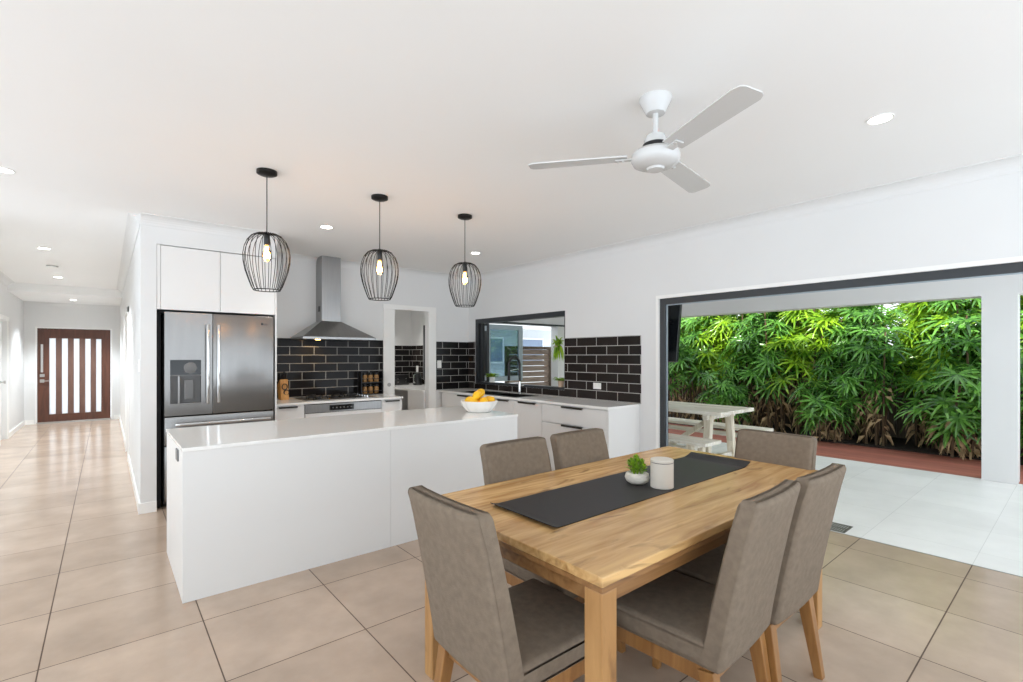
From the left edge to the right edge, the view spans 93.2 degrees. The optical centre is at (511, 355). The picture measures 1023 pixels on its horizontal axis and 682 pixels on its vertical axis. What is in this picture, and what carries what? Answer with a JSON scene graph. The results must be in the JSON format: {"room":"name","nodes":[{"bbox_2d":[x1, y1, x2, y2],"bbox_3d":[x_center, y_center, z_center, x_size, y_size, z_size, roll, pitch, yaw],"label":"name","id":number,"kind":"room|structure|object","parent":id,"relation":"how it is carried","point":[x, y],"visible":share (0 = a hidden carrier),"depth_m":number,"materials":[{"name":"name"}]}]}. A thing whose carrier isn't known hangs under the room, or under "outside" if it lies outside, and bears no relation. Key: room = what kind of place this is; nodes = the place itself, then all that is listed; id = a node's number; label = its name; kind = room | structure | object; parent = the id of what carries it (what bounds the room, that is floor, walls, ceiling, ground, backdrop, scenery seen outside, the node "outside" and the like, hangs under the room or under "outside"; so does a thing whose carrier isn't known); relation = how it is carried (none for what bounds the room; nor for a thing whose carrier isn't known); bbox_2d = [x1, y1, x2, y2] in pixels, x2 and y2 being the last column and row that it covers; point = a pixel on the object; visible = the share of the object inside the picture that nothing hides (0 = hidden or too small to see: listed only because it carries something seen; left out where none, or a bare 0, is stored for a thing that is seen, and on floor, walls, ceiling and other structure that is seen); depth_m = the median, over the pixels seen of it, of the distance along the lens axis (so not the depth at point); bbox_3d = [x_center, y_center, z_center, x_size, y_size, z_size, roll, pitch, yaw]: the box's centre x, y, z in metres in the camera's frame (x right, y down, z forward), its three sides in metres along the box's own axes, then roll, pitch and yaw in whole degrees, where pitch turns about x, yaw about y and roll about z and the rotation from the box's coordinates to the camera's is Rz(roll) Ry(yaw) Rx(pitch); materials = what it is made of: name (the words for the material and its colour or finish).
{"room":"dining room","nodes":[
{"label":"dining room","id":0,"kind":"room"},
{"bbox_2d":[0,282,23,438],"bbox_3d":[-7.769,0.075,7.111,0.120,2.750,7.880,0,0,-40],"label":"wall","id":1,"kind":"structure","parent":0,"point":[11,306],"depth_m":8.94,"materials":[{"name":"white paint"}]},
{"bbox_2d":[0,314,8,439],"bbox_3d":[-8.564,0.385,8.089,0.118,2.130,1.040,0,0,-40],"label":"door","id":2,"kind":"structure","parent":1,"relation":"in","point":[3,317],"depth_m":8.39,"materials":[{"name":"white paint"}]},
{"bbox_2d":[8,283,121,305],"bbox_3d":[-8.952,-1.225,9.838,1.570,0.150,2.180,0,0,-40],"label":"ceiling","id":3,"kind":"structure","parent":0,"point":[24,291],"depth_m":9.25,"materials":[{"name":"paint"}]},
{"bbox_2d":[24,306,119,423],"bbox_3d":[-9.690,0.075,10.720,1.810,2.750,0.120,0,0,-40],"label":"wall","id":4,"kind":"structure","parent":0,"point":[34,316],"depth_m":10.55,"materials":[{"name":"white paint"}]},
{"bbox_2d":[23,301,119,309],"bbox_3d":[-9.623,-1.105,10.639,1.570,0.090,0.090,0,0,-40],"label":"trim","id":5,"kind":"structure","parent":4,"relation":"attached to","point":[26,303],"depth_m":10.61,"materials":[{"name":"white paint"}]},
{"bbox_2d":[35,327,111,423],"bbox_3d":[-9.661,0.412,10.712,1.265,2.075,0.149,0,0,-40],"label":"door","id":6,"kind":"structure","parent":4,"relation":"in","point":[73,366],"depth_m":10.66,"materials":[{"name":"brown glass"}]},
{"bbox_2d":[120,224,156,502],"bbox_3d":[-6.185,0.075,7.851,0.120,2.750,8.780,0,0,-40],"label":"wall","id":7,"kind":"structure","parent":0,"point":[139,294],"depth_m":4.51,"materials":[{"name":"white paint"}]},
{"bbox_2d":[125,306,128,461],"bbox_3d":[-5.569,0.385,7.043,0.063,2.130,0.990,0,0,-40],"label":"door","id":8,"kind":"structure","parent":7,"relation":"in","point":[127,309],"depth_m":6.65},
{"bbox_2d":[116,213,139,293],"bbox_3d":[-5.565,-1.255,6.948,0.090,0.090,6.600,0,0,-40],"label":"trim","id":9,"kind":"structure","parent":7,"relation":"attached to","point":[133,220],"depth_m":5.58,"materials":[{"name":"white paint"}]},
{"bbox_2d":[119,415,156,513],"bbox_3d":[-6.186,1.403,7.841,0.134,0.095,8.794,0,0,-40],"label":"baseboard","id":10,"kind":"structure","parent":7,"relation":"attached to","point":[147,507],"depth_m":4.57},
{"bbox_2d":[157,227,276,258],"bbox_3d":[-3.240,-1.175,5.243,1.045,0.250,1.000,0,0,-40],"label":"wall","id":11,"kind":"structure","parent":0,"point":[165,236],"depth_m":4.79,"materials":[{"name":"white paint"}]},
{"bbox_2d":[140,212,278,242],"bbox_3d":[-2.936,-1.255,4.787,1.165,0.090,0.090,0,0,-40],"label":"trim","id":12,"kind":"structure","parent":11,"relation":"attached to","point":[145,218],"depth_m":4.71,"materials":[{"name":"white paint"}]},
{"bbox_2d":[277,261,468,407],"bbox_3d":[-2.369,0.075,6.690,4.240,2.750,0.100,0,0,-40],"label":"wall","id":13,"kind":"structure","parent":0,"point":[296,301],"depth_m":6.93,"materials":[{"name":"white paint"}]},
{"bbox_2d":[277,338,382,398],"bbox_3d":[-2.514,0.155,6.498,1.679,0.765,0.009,0,0,-40],"label":"tile backsplash","id":14,"kind":"structure","parent":13,"relation":"attached to","point":[318,367],"depth_m":6.50,"materials":[{"name":"black tile"}]},
{"bbox_2d":[291,256,375,340],"bbox_3d":[-2.324,-0.752,6.337,0.935,1.094,0.500,0,0,-40],"label":"range hood","id":15,"kind":"object","parent":13,"relation":"attached to","point":[328,325],"visible":1,"depth_m":6.31,"materials":[{"name":"metal"}]},
{"bbox_2d":[277,252,465,282],"bbox_3d":[-1.907,-1.255,6.953,3.195,0.090,0.090,0,0,-40],"label":"trim","id":16,"kind":"structure","parent":13,"relation":"attached to","point":[295,258],"depth_m":6.93,"materials":[{"name":"white paint"}]},
{"bbox_2d":[383,309,394,394],"bbox_3d":[-1.796,0.381,7.087,0.177,2.138,0.025,0,0,-40],"label":"door","id":17,"kind":"structure","parent":13,"relation":"in","point":[388,314],"depth_m":7.08,"materials":[{"name":"white paint"}]},
{"bbox_2d":[383,304,435,407],"bbox_3d":[-1.528,0.345,7.319,0.887,2.210,0.016,0,0,-40],"label":"trim","id":18,"kind":"structure","parent":13,"relation":"attached to","point":[431,311],"depth_m":7.53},
{"bbox_2d":[436,342,467,389],"bbox_3d":[-0.953,0.155,7.805,0.619,0.765,0.009,0,0,-40],"label":"tile backsplash","id":19,"kind":"structure","parent":13,"relation":"attached to","point":[453,372],"depth_m":7.80,"materials":[{"name":"black tile"}]},
{"bbox_2d":[395,309,410,409],"bbox_3d":[-2.615,0.075,9.040,1.600,2.750,0.100,0,0,-40],"label":"wall","id":20,"kind":"structure","parent":0,"point":[402,317],"depth_m":9.41,"materials":[{"name":"white paint"}]},
{"bbox_2d":[395,346,410,382],"bbox_3d":[-2.581,0.169,8.999,1.600,0.738,0.009,0,0,-40],"label":"tile backsplash","id":21,"kind":"structure","parent":20,"relation":"attached to","point":[402,353],"depth_m":9.40,"materials":[{"name":"black tile"}]},
{"bbox_2d":[0,0,1022,288],"bbox_3d":[-3.565,-1.360,5.284,8.120,0.120,16.480,0,0,-40],"label":"ceiling","id":22,"kind":"structure","parent":0,"point":[110,110],"depth_m":2.58,"materials":[{"name":"paint"}]},
{"bbox_2d":[242,167,290,291],"bbox_3d":[-1.719,-0.879,3.400,0.304,0.841,0.301,0,0,26],"label":"pendant lamp","id":23,"kind":"object","parent":22,"relation":"hanging from","point":[262,171],"visible":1,"depth_m":3.39,"materials":[{"name":"black metal"}]},
{"bbox_2d":[360,194,398,300],"bbox_3d":[-1.074,-0.879,3.940,0.301,0.841,0.304,0,0,12],"label":"pendant lamp","id":24,"kind":"object","parent":22,"relation":"hanging from","point":[379,198],"visible":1,"depth_m":3.93,"materials":[{"name":"black"}]},
{"bbox_2d":[448,213,480,306],"bbox_3d":[-0.431,-0.879,4.478,0.304,0.841,0.301,0,0,-35],"label":"pendant lamp","id":25,"kind":"object","parent":22,"relation":"hanging from","point":[464,216],"visible":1,"depth_m":4.46,"materials":[{"name":"black"}]},
{"bbox_2d":[528,85,762,192],"bbox_3d":[0.831,-1.118,2.479,1.076,0.364,1.142,0,0,-40],"label":"ceiling fan","id":26,"kind":"object","parent":22,"relation":"hanging from","point":[659,152],"visible":1,"depth_m":2.37,"materials":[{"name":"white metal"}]},
{"bbox_2d":[866,113,893,124],"bbox_3d":[2.019,-1.297,2.650,0.124,0.006,0.124,0,0,-40],"label":"recessed light","id":27,"kind":"object","parent":22,"relation":"in","point":[881,118],"visible":1,"depth_m":2.65,"materials":[{"name":"white"}]},
{"bbox_2d":[868,115,891,123],"bbox_3d":[2.019,-1.296,2.650,0.104,0.001,0.104,0,0,-40],"label":"diffuser","id":28,"kind":"object","parent":27,"relation":"attached to","point":[879,119],"depth_m":2.65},
{"bbox_2d":[0,419,1022,681],"bbox_3d":[-3.611,1.510,5.245,8.000,0.120,16.480,0,0,-40],"label":"floor","id":29,"kind":"structure","parent":0,"point":[89,592],"depth_m":2.77,"materials":[{"name":"beige tile"}]},
{"bbox_2d":[157,244,276,507],"bbox_3d":[-3.238,0.201,5.241,1.042,2.498,0.983,0,0,-40],"label":"tall cabinet","id":30,"kind":"object","parent":29,"relation":"on","point":[188,280],"visible":0.74,"depth_m":4.79,"materials":[{"name":"white laminate"}]},
{"bbox_2d":[161,312,273,504],"bbox_3d":[-3.175,0.516,5.189,0.965,1.868,0.967,0,0,-40],"label":"refrigerator","id":31,"kind":"object","parent":29,"relation":"on","point":[217,369],"visible":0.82,"depth_m":4.80,"materials":[{"name":"metal"}]},
{"bbox_2d":[277,405,303,419],"bbox_3d":[-2.776,1.008,5.794,0.365,0.885,0.728,0,0,-40],"label":"base cabinet","id":32,"kind":"object","parent":29,"relation":"on","point":[291,411],"visible":0.17,"depth_m":5.55,"materials":[{"name":"white laminate"}]},
{"bbox_2d":[277,394,402,405],"bbox_3d":[-2.297,0.552,6.196,1.624,0.025,0.730,0,0,-40],"label":"benchtop","id":33,"kind":"object","parent":32,"relation":"on","point":[292,401],"visible":0.41,"depth_m":5.90,"materials":[{"name":"white stone"}]},
{"bbox_2d":[277,372,289,399],"bbox_3d":[-2.847,0.367,6.035,0.105,0.347,0.190,0,0,-40],"label":"knife block","id":34,"kind":"object","parent":33,"relation":"on","point":[282,387],"visible":1,"depth_m":5.99,"materials":[{"name":"brown wood"}]},
{"bbox_2d":[295,392,374,400],"bbox_3d":[-2.267,0.518,6.241,0.880,0.044,0.520,0,0,-40],"label":"gas cooktop","id":35,"kind":"object","parent":33,"relation":"on","point":[314,397],"visible":1,"depth_m":6.19,"materials":[{"name":"metal"}]},
{"bbox_2d":[358,371,382,394],"bbox_3d":[-1.986,0.380,6.825,0.320,0.320,0.125,0,0,-40],"label":"spice rack","id":36,"kind":"object","parent":33,"relation":"on","point":[380,378],"visible":0.86,"depth_m":6.80,"materials":[{"name":"black plastic"}]},
{"bbox_2d":[167,417,516,602],"bbox_3d":[-1.249,1.006,4.029,2.591,0.888,0.968,0,0,-40],"label":"kitchen island","id":37,"kind":"object","parent":29,"relation":"on","point":[238,516],"visible":0.78,"depth_m":3.28,"materials":[{"name":"white laminate"}]},
{"bbox_2d":[166,406,517,451],"bbox_3d":[-1.247,0.551,4.032,2.589,0.022,0.986,0,0,-40],"label":"benchtop","id":38,"kind":"object","parent":37,"relation":"on","point":[187,439],"visible":0.95,"depth_m":3.71,"materials":[{"name":"white stone"}]},
{"bbox_2d":[461,399,497,412],"bbox_3d":[-0.313,0.485,4.695,0.357,0.110,0.368,0,0,-40],"label":"fruit bowl","id":39,"kind":"object","parent":38,"relation":"on","point":[473,407],"visible":0.93,"depth_m":4.56,"materials":[{"name":"white ceramic"}]},
{"bbox_2d":[304,400,381,417],"bbox_3d":[-2.255,1.008,6.204,0.954,0.885,0.768,0,0,-40],"label":"oven","id":40,"kind":"object","parent":29,"relation":"on","point":[372,406],"visible":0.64,"depth_m":5.92,"materials":[{"name":"metal"}]},
{"bbox_2d":[381,399,401,411],"bbox_3d":[-1.789,1.008,6.621,0.290,0.885,0.728,0,0,-40],"label":"base cabinet","id":41,"kind":"object","parent":29,"relation":"on","point":[388,404],"visible":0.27,"depth_m":6.35,"materials":[{"name":"white laminate"}]},
{"bbox_2d":[408,391,424,409],"bbox_3d":[-1.677,1.010,8.549,0.768,0.880,1.850,0,0,-40],"label":"pantry cabinet","id":42,"kind":"object","parent":29,"relation":"on","point":[416,400],"visible":0.11,"depth_m":7.77,"materials":[{"name":"white laminate"}]},
{"bbox_2d":[395,384,424,391],"bbox_3d":[-1.980,0.555,8.289,1.570,0.030,1.848,0,0,-40],"label":"benchtop","id":43,"kind":"object","parent":42,"relation":"on","point":[417,388],"visible":0.25,"depth_m":8.29,"materials":[{"name":"white stone"}]},
{"bbox_2d":[395,374,408,384],"bbox_3d":[-2.106,0.444,9.086,0.320,0.192,0.245,0,0,-40],"label":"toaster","id":44,"kind":"object","parent":43,"relation":"on","point":[400,379],"visible":0.77,"depth_m":9.02,"materials":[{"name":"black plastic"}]},
{"bbox_2d":[442,392,472,406],"bbox_3d":[-0.502,1.008,7.310,0.558,0.885,1.248,0,0,-40],"label":"base cabinet","id":45,"kind":"object","parent":29,"relation":"on","point":[448,399],"visible":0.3,"depth_m":7.38,"materials":[{"name":"white laminate"}]},
{"bbox_2d":[439,389,639,409],"bbox_3d":[0.148,0.552,6.535,0.560,0.025,3.350,0,0,-40],"label":"benchtop","id":46,"kind":"object","parent":45,"relation":"on","point":[597,404],"visible":0.8,"depth_m":5.87,"materials":[{"name":"white stone"}]},
{"bbox_2d":[507,356,523,393],"bbox_3d":[0.064,0.272,6.823,0.250,0.536,0.120,0,0,-40],"label":"tap","id":47,"kind":"object","parent":46,"relation":"on","point":[513,357],"visible":1,"depth_m":6.88,"materials":[{"name":"silver metal"}]},
{"bbox_2d":[408,485,584,681],"bbox_3d":[-0.002,0.962,1.772,0.648,0.983,0.464,0,0,-40],"label":"dining chair","id":48,"kind":"object","parent":29,"relation":"on","point":[529,630],"visible":0.87,"depth_m":1.59,"materials":[{"name":"beige fabric"}]},
{"bbox_2d":[492,398,542,438],"bbox_3d":[0.233,1.008,6.432,0.558,0.885,1.038,0,0,-40],"label":"base cabinet","id":49,"kind":"object","parent":29,"relation":"on","point":[529,419],"visible":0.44,"depth_m":6.10,"materials":[{"name":"white laminate"}]},
{"bbox_2d":[463,391,536,397],"bbox_3d":[-0.199,0.623,6.910,0.400,0.174,1.290,0,0,-40],"label":"sink","id":50,"kind":"object","parent":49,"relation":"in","point":[486,392],"visible":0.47,"depth_m":6.91,"materials":[{"name":"black metal"}]},
{"bbox_2d":[480,436,625,652],"bbox_3d":[0.194,0.962,2.470,0.464,0.983,0.648,0,0,-40],"label":"dining chair","id":51,"kind":"object","parent":29,"relation":"on","point":[506,460],"visible":0.19,"depth_m":2.58,"materials":[{"name":"beige fabric"}]},
{"bbox_2d":[550,428,608,469],"bbox_3d":[0.593,0.962,2.804,0.464,0.983,0.648,0,0,-40],"label":"dining chair","id":52,"kind":"object","parent":29,"relation":"on","point":[577,447],"visible":0.16,"depth_m":2.96,"materials":[{"name":"beige fabric"}]},
{"bbox_2d":[542,403,639,470],"bbox_3d":[0.898,1.008,5.647,0.569,0.885,1.015,0,0,-40],"label":"base cabinet","id":53,"kind":"object","parent":29,"relation":"on","point":[621,427],"visible":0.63,"depth_m":5.36,"materials":[{"name":"white laminate"}]},
{"bbox_2d":[425,446,821,681],"bbox_3d":[0.697,1.050,2.455,1.998,0.800,1.041,0,0,-40],"label":"dining table","id":54,"kind":"object","parent":29,"relation":"on","point":[600,559],"visible":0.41,"depth_m":1.83,"materials":[{"name":"brown wood"}]},
{"bbox_2d":[490,452,750,527],"bbox_3d":[0.661,0.636,2.478,1.645,0.026,0.380,0,0,-40],"label":"table runner","id":55,"kind":"object","parent":54,"relation":"on","point":[567,505],"visible":0.88,"depth_m":2.25,"materials":[{"name":"fabric"}]},
{"bbox_2d":[624,454,649,484],"bbox_3d":[0.639,0.570,2.458,0.124,0.151,0.124,0,0,8],"label":"potted succulent","id":56,"kind":"object","parent":55,"relation":"on","point":[636,476],"visible":1,"depth_m":2.42,"materials":[{"name":"white stone"}]},
{"bbox_2d":[650,457,673,489],"bbox_3d":[0.742,0.576,2.385,0.110,0.139,0.110,0,0,-40],"label":"canister","id":57,"kind":"object","parent":55,"relation":"on","point":[661,468],"visible":1,"depth_m":2.34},
{"bbox_2d":[616,479,800,681],"bbox_3d":[0.727,0.962,1.902,0.464,0.983,0.648,0,0,-43],"label":"dining chair","id":58,"kind":"object","parent":29,"relation":"on","point":[694,627],"visible":0.8,"depth_m":1.71,"materials":[{"name":"beige fabric"}]},
{"bbox_2d":[672,463,845,681],"bbox_3d":[1.095,0.962,2.197,0.464,0.983,0.648,0,0,-40],"label":"dining chair","id":59,"kind":"object","parent":29,"relation":"on","point":[809,531],"visible":0.56,"depth_m":1.96,"materials":[{"name":"beige fabric"}]},
{"bbox_2d":[724,429,816,544],"bbox_3d":[1.406,0.962,2.789,0.648,0.983,0.464,0,0,-40],"label":"dining chair","id":60,"kind":"object","parent":29,"relation":"on","point":[779,448],"visible":0.18,"depth_m":2.92,"materials":[{"name":"beige fabric"}]},
{"bbox_2d":[551,326,563,385],"bbox_3d":[1.062,0.401,10.817,0.280,2.102,0.220,0,0,-40],"label":"wall","id":61,"kind":"structure","parent":0,"point":[557,365],"depth_m":10.73,"materials":[{"name":"white paint"}]},
{"bbox_2d":[489,322,563,326],"bbox_3d":[-0.058,-0.667,9.872,3.150,0.035,0.230,0,0,-40],"label":"trim","id":62,"kind":"structure","parent":61,"relation":"on","point":[506,323],"depth_m":10.10,"materials":[{"name":"grey metal"}]},
{"bbox_2d":[549,335,563,361],"bbox_3d":[1.003,-0.157,10.511,0.352,0.595,0.350,0,0,8],"label":"hanging plant","id":63,"kind":"object","parent":61,"relation":"hanging from","point":[558,348],"visible":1,"depth_m":10.42,"materials":[{"name":"plant"}]},
{"bbox_2d":[625,470,649,484],"bbox_3d":[0.639,0.618,2.458,0.124,0.056,0.124,0,0,-40],"label":"pot","id":64,"kind":"object","parent":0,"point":[636,477],"depth_m":2.42,"materials":[{"name":"ceramic"}]},
{"bbox_2d":[411,171,1022,451],"bbox_3d":[1.389,0.075,5.599,0.120,2.750,10.600,0,0,-40],"label":"wall","id":65,"kind":"structure","parent":0,"point":[615,294],"depth_m":4.50,"materials":[{"name":"white paint"}]},
{"bbox_2d":[411,345,424,384],"bbox_3d":[-1.373,0.169,8.797,0.009,0.738,1.851,0,0,-40],"label":"tile backsplash","id":66,"kind":"structure","parent":65,"relation":"attached to","point":[416,351],"depth_m":9.31,"materials":[{"name":"black tile"}]},
{"bbox_2d":[476,311,564,389],"bbox_3d":[0.426,-0.072,7.407,0.955,1.045,2.010,0,0,-40],"label":"window","id":67,"kind":"structure","parent":65,"relation":"in","point":[483,327],"depth_m":7.76,"materials":[{"name":"grey metal"}]},
{"bbox_2d":[468,335,640,403],"bbox_3d":[0.368,0.151,6.717,0.009,0.773,3.375,0,0,-40],"label":"backsplash","id":68,"kind":"structure","parent":65,"relation":"attached to","point":[614,362],"depth_m":5.89,"materials":[{"name":"black tile"}]},
{"bbox_2d":[668,304,681,361],"bbox_3d":[1.475,-0.300,5.847,0.329,0.739,1.110,0,0,-40],"label":"television","id":69,"kind":"object","parent":65,"relation":"attached to","point":[674,311],"visible":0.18,"depth_m":5.50,"materials":[{"name":"black glass"}]},
{"bbox_2d":[468,154,1022,282],"bbox_3d":[1.983,-1.255,4.726,0.090,0.090,8.500,0,0,-40],"label":"trim","id":70,"kind":"structure","parent":65,"relation":"attached to","point":[1011,164],"depth_m":4.13,"materials":[{"name":"white paint"}]},
{"bbox_2d":[511,274,1022,324],"bbox_3d":[2.654,-0.868,6.854,3.430,0.365,8.300,0,0,-40],"label":"trim","id":71,"kind":"structure","parent":65,"relation":"attached to","point":[971,288],"depth_m":6.59,"materials":[{"name":"white paint"}]},
{"bbox_2d":[656,256,1022,448],"bbox_3d":[3.112,0.398,3.542,0.132,2.105,4.635,0,0,-40],"label":"trim","id":72,"kind":"structure","parent":65,"relation":"attached to","point":[1018,258],"depth_m":4.19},
{"bbox_2d":[660,262,1022,447],"bbox_3d":[3.113,0.415,3.533,0.070,2.070,4.580,0,0,-40],"label":"door frame","id":73,"kind":"structure","parent":65,"relation":"in","point":[1017,267],"depth_m":4.17,"materials":[{"name":"grey metal"}]},
{"bbox_2d":[668,442,1022,576],"bbox_3d":[2.792,1.511,6.448,3.338,0.118,12.700,0,0,-40],"label":"floor","id":74,"kind":"structure","parent":0,"point":[970,520],"depth_m":4.49,"materials":[{"name":"tile"}]},
{"bbox_2d":[505,346,550,385],"bbox_3d":[0.384,0.622,10.692,1.320,1.664,0.080,0,0,-40],"label":"slatted screen","id":75,"kind":"object","parent":74,"relation":"on","point":[545,371],"visible":0.43,"depth_m":10.73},
{"bbox_2d":[668,433,720,451],"bbox_3d":[1.690,1.226,6.405,0.376,0.452,2.050,0,0,-40],"label":"bench","id":76,"kind":"object","parent":74,"relation":"on","point":[692,443],"visible":0.27,"depth_m":5.79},
{"bbox_2d":[668,401,753,456],"bbox_3d":[2.223,1.074,6.962,0.909,0.768,2.080,0,0,-40],"label":"outdoor table","id":77,"kind":"object","parent":74,"relation":"on","point":[710,412],"visible":0.44,"depth_m":6.46,"materials":[{"name":"wood"}]},
{"bbox_2d":[668,417,773,436],"bbox_3d":[2.843,1.226,7.371,0.326,0.452,2.050,0,0,-40],"label":"bench","id":78,"kind":"object","parent":74,"relation":"on","point":[670,419],"visible":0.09,"depth_m":7.24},
{"bbox_2d":[668,423,1022,483],"bbox_3d":[4.609,1.522,7.969,1.400,0.136,12.700,0,0,-40],"label":"deck","id":79,"kind":"object","parent":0,"point":[912,460],"depth_m":6.86,"materials":[{"name":"wood"}]},
{"bbox_2d":[668,414,1022,464],"bbox_3d":[4.975,1.510,9.907,1.650,0.160,15.200,0,0,-40],"label":"soil","id":80,"kind":"structure","parent":0,"point":[900,444],"depth_m":7.91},
{"bbox_2d":[668,318,696,417],"bbox_3d":[3.588,0.155,10.676,1.086,2.902,1.363,0,0,42],"label":"palm","id":81,"kind":"object","parent":80,"relation":"on","point":[671,376],"visible":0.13,"depth_m":10.51,"materials":[{"name":"plant"}]},
{"bbox_2d":[672,319,702,418],"bbox_3d":[3.990,0.001,11.044,1.335,3.013,1.122,0,0,-30],"label":"palm","id":82,"kind":"object","parent":80,"relation":"on","point":[683,327],"visible":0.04,"depth_m":11.02,"materials":[{"name":"plant"}]},
{"bbox_2d":[668,316,726,419],"bbox_3d":[4.064,0.128,10.440,1.473,2.890,1.444,0,0,14],"label":"palm","id":83,"kind":"object","parent":80,"relation":"on","point":[692,384],"visible":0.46,"depth_m":10.22,"materials":[{"name":"plant"}]},
{"bbox_2d":[691,314,744,386],"bbox_3d":[4.459,-0.179,10.212,1.255,3.393,1.516,0,0,2],"label":"palm","id":84,"kind":"object","parent":80,"relation":"on","point":[717,344],"visible":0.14,"depth_m":10.01,"materials":[{"name":"plant"}]},
{"bbox_2d":[686,313,756,423],"bbox_3d":[4.378,-0.140,9.962,1.375,3.363,1.301,0,0,2],"label":"palm","id":85,"kind":"object","parent":80,"relation":"on","point":[723,322],"visible":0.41,"depth_m":9.82,"materials":[{"name":"plant"}]},
{"bbox_2d":[694,358,758,429],"bbox_3d":[4.219,0.828,9.655,1.282,1.591,1.243,0,0,-1],"label":"palm","id":86,"kind":"object","parent":80,"relation":"on","point":[728,393],"visible":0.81,"depth_m":9.29,"materials":[{"name":"plant"}]},
{"bbox_2d":[715,312,790,426],"bbox_3d":[4.747,0.159,9.474,1.438,2.820,1.409,0,0,-6],"label":"palm","id":87,"kind":"object","parent":80,"relation":"on","point":[735,339],"visible":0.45,"depth_m":9.37,"materials":[{"name":"plant"}]},
{"bbox_2d":[736,312,794,426],"bbox_3d":[4.989,-0.140,9.596,1.212,3.310,1.490,0,0,0],"label":"palm","id":88,"kind":"object","parent":80,"relation":"on","point":[765,409],"visible":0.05,"depth_m":9.54,"materials":[{"name":"plant"}]},
{"bbox_2d":[737,311,813,432],"bbox_3d":[4.978,0.029,9.133,1.192,3.187,1.497,0,0,44],"label":"palm","id":89,"kind":"object","parent":80,"relation":"on","point":[766,365],"visible":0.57,"depth_m":8.98,"materials":[{"name":"plant"}]},
{"bbox_2d":[544,347,1021,449],"bbox_3d":[5.645,0.630,9.862,0.080,1.640,14.270,0,0,-40],"label":"fence","id":90,"kind":"object","parent":80,"relation":"on","point":[898,423],"visible":0.02,"depth_m":8.56,"materials":[{"name":"wood"}]},
{"bbox_2d":[767,308,832,430],"bbox_3d":[5.518,-0.177,9.252,1.480,3.388,1.359,0,0,-14],"label":"palm","id":91,"kind":"object","parent":80,"relation":"on","point":[823,308],"visible":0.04,"depth_m":9.20,"materials":[{"name":"plant"}]},
{"bbox_2d":[759,307,846,435],"bbox_3d":[5.316,-0.140,8.783,1.376,3.365,1.302,0,0,37],"label":"palm","id":92,"kind":"object","parent":80,"relation":"on","point":[819,321],"visible":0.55,"depth_m":8.59,"materials":[{"name":"plant"}]},
{"bbox_2d":[787,358,874,441],"bbox_3d":[5.293,0.831,8.208,1.237,1.584,1.275,0,0,-9],"label":"palm","id":93,"kind":"object","parent":80,"relation":"on","point":[831,410],"visible":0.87,"depth_m":8.07,"materials":[{"name":"plant"}]},
{"bbox_2d":[803,306,873,439],"bbox_3d":[5.689,0.140,8.405,1.098,2.934,1.378,0,0,-24],"label":"palm","id":94,"kind":"object","parent":80,"relation":"on","point":[826,369],"visible":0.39,"depth_m":8.23,"materials":[{"name":"plant"}]},
{"bbox_2d":[825,303,913,438],"bbox_3d":[6.173,-0.060,8.379,1.392,3.142,1.170,0,0,29],"label":"palm","id":95,"kind":"object","parent":80,"relation":"on","point":[860,396],"visible":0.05,"depth_m":8.33,"materials":[{"name":"plant"}]},
{"bbox_2d":[825,304,920,445],"bbox_3d":[5.855,0.242,7.839,1.317,2.636,1.344,0,0,-32],"label":"palm","id":96,"kind":"object","parent":80,"relation":"on","point":[878,359],"visible":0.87,"depth_m":7.71,"materials":[{"name":"plant"}]},
{"bbox_2d":[879,301,958,444],"bbox_3d":[6.843,-0.144,7.954,1.331,3.318,1.449,0,0,41],"label":"palm","id":97,"kind":"object","parent":80,"relation":"on","point":[912,315],"visible":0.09,"depth_m":7.77,"materials":[{"name":"plant"}]},
{"bbox_2d":[883,299,971,448],"bbox_3d":[6.522,0.034,7.584,1.158,2.991,1.223,0,0,-37],"label":"palm","id":98,"kind":"object","parent":80,"relation":"on","point":[919,305],"visible":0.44,"depth_m":7.47,"materials":[{"name":"plant"}]},
{"bbox_2d":[902,298,980,449],"bbox_3d":[6.616,0.172,7.173,1.396,2.793,1.424,0,0,-11],"label":"palm","id":99,"kind":"object","parent":80,"relation":"on","point":[955,345],"visible":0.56,"depth_m":7.04,"materials":[{"name":"plant"}]},
{"bbox_2d":[890,348,1021,459],"bbox_3d":[6.347,0.763,7.012,1.422,1.765,1.379,0,0,-18],"label":"palm","id":100,"kind":"object","parent":80,"relation":"on","point":[949,413],"visible":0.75,"depth_m":6.77,"materials":[{"name":"plant"}]},
{"bbox_2d":[936,299,1022,451],"bbox_3d":[7.015,-0.138,7.213,1.326,3.307,1.444,0,0,11],"label":"palm","id":101,"kind":"object","parent":80,"relation":"on","point":[972,300],"visible":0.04,"depth_m":7.10,"materials":[{"name":"plant"}]},
{"bbox_2d":[945,298,1022,457],"bbox_3d":[7.052,0.075,6.860,1.448,3.084,1.154,0,0,27],"label":"palm","id":102,"kind":"object","parent":80,"relation":"on","point":[1021,309],"visible":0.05,"depth_m":6.77,"materials":[{"name":"plant"}]},
{"bbox_2d":[1020,377,1022,455],"bbox_3d":[7.048,0.767,6.184,1.369,1.752,1.411,0,0,-24],"label":"palm","id":103,"kind":"object","parent":80,"relation":"on","point":[1021,395],"visible":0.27,"depth_m":6.42,"materials":[{"name":"plant"}]},
{"bbox_2d":[981,293,1019,484],"bbox_3d":[5.715,0.373,5.651,0.280,2.157,0.295,0,0,-40],"label":"patio column","id":104,"kind":"structure","parent":0,"point":[1000,314],"depth_m":5.56,"materials":[{"name":"white paint"}]},
{"bbox_3d":[-2.871,1.523,16.836,10.780,0.134,10.500,0,0,-40],"label":"floor","id":105,"kind":"structure","parent":0,"visible":0},
{"bbox_2d":[484,324,550,382],"bbox_3d":[-1.798,-0.345,17.409,8.400,3.610,4.200,0,0,-40],"label":"house","id":106,"kind":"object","parent":105,"relation":"on","point":[534,336],"visible":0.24,"depth_m":16.85,"materials":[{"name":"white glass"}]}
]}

